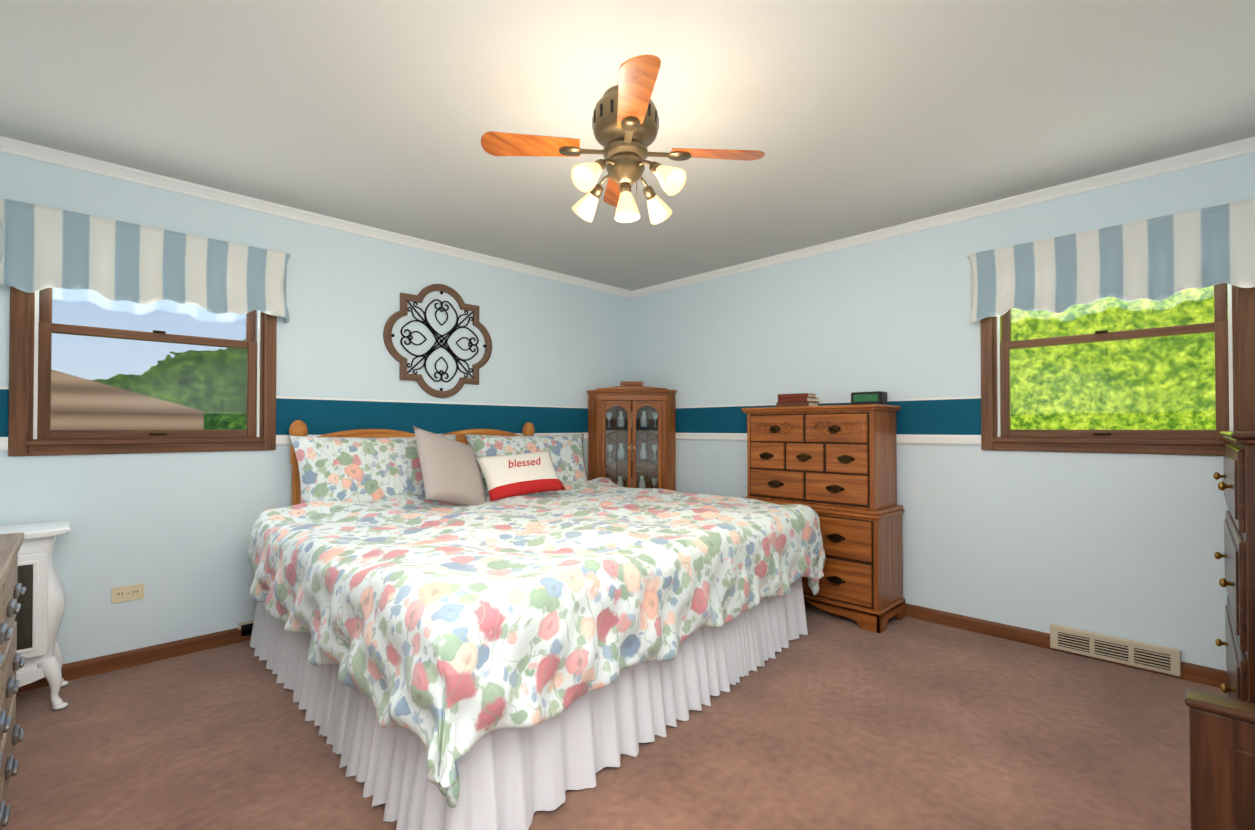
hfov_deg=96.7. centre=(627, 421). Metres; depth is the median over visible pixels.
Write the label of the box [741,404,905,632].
chest
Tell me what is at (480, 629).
bed
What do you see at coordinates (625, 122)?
fan light
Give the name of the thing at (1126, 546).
wall
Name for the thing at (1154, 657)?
air vent
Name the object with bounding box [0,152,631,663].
wall
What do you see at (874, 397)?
clock radio
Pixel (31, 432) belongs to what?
window
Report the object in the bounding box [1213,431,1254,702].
dresser
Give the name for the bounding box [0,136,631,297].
crown molding
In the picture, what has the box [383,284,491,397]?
art
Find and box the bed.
[247,420,824,829]
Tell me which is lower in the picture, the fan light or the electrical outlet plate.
the electrical outlet plate
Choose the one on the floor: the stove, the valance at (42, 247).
the stove
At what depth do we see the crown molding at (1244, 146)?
3.12 m
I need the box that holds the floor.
[1,601,1228,829]
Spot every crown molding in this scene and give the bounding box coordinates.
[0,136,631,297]
[632,136,1254,297]
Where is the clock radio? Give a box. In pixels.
[851,391,886,404]
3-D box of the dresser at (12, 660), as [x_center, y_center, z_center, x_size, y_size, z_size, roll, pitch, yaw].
[-1.594,0.766,1.089,0.511,0.830,1.570,1,-1,-45]
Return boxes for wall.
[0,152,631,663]
[632,152,1254,670]
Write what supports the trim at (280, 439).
attached to the wall at (172, 532)
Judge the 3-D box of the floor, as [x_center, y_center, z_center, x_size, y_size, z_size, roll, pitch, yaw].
[0.007,1.243,2.145,4.630,0.100,4.590,1,-1,-45]
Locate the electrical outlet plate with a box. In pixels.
[111,583,143,602]
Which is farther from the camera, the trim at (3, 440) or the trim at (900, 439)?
the trim at (900, 439)
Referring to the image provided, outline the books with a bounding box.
[776,393,818,406]
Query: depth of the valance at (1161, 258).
2.71 m
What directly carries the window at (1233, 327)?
in the wall at (1126, 546)
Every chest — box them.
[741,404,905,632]
[1184,688,1254,829]
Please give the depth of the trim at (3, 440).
2.44 m
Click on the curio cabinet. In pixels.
(631, 434)
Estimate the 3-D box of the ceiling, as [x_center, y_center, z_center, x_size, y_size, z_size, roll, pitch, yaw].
[0.007,-1.297,2.173,4.630,0.100,4.590,1,-1,-45]
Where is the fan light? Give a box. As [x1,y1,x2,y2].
[481,54,764,223]
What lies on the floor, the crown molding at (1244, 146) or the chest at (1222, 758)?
the chest at (1222, 758)
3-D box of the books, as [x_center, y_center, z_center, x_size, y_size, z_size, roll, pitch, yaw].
[1.148,-0.144,3.773,0.176,0.088,0.240,1,-1,-45]
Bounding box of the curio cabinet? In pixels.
[587,381,676,490]
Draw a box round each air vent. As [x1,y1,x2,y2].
[238,620,253,635]
[1050,624,1180,676]
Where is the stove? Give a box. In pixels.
[0,520,70,709]
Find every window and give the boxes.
[8,286,276,455]
[980,283,1254,455]
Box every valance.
[0,198,289,322]
[967,198,1254,321]
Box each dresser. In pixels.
[0,532,25,829]
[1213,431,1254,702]
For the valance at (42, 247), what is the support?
attached to the wall at (172, 532)
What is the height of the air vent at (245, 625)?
0.090 m
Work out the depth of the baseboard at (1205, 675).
3.06 m
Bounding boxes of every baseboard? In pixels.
[18,628,251,691]
[905,603,1227,687]
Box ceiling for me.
[0,0,1254,290]
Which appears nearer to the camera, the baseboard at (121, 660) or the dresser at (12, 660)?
the dresser at (12, 660)
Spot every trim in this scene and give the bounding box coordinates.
[0,437,7,450]
[276,433,587,445]
[676,433,980,445]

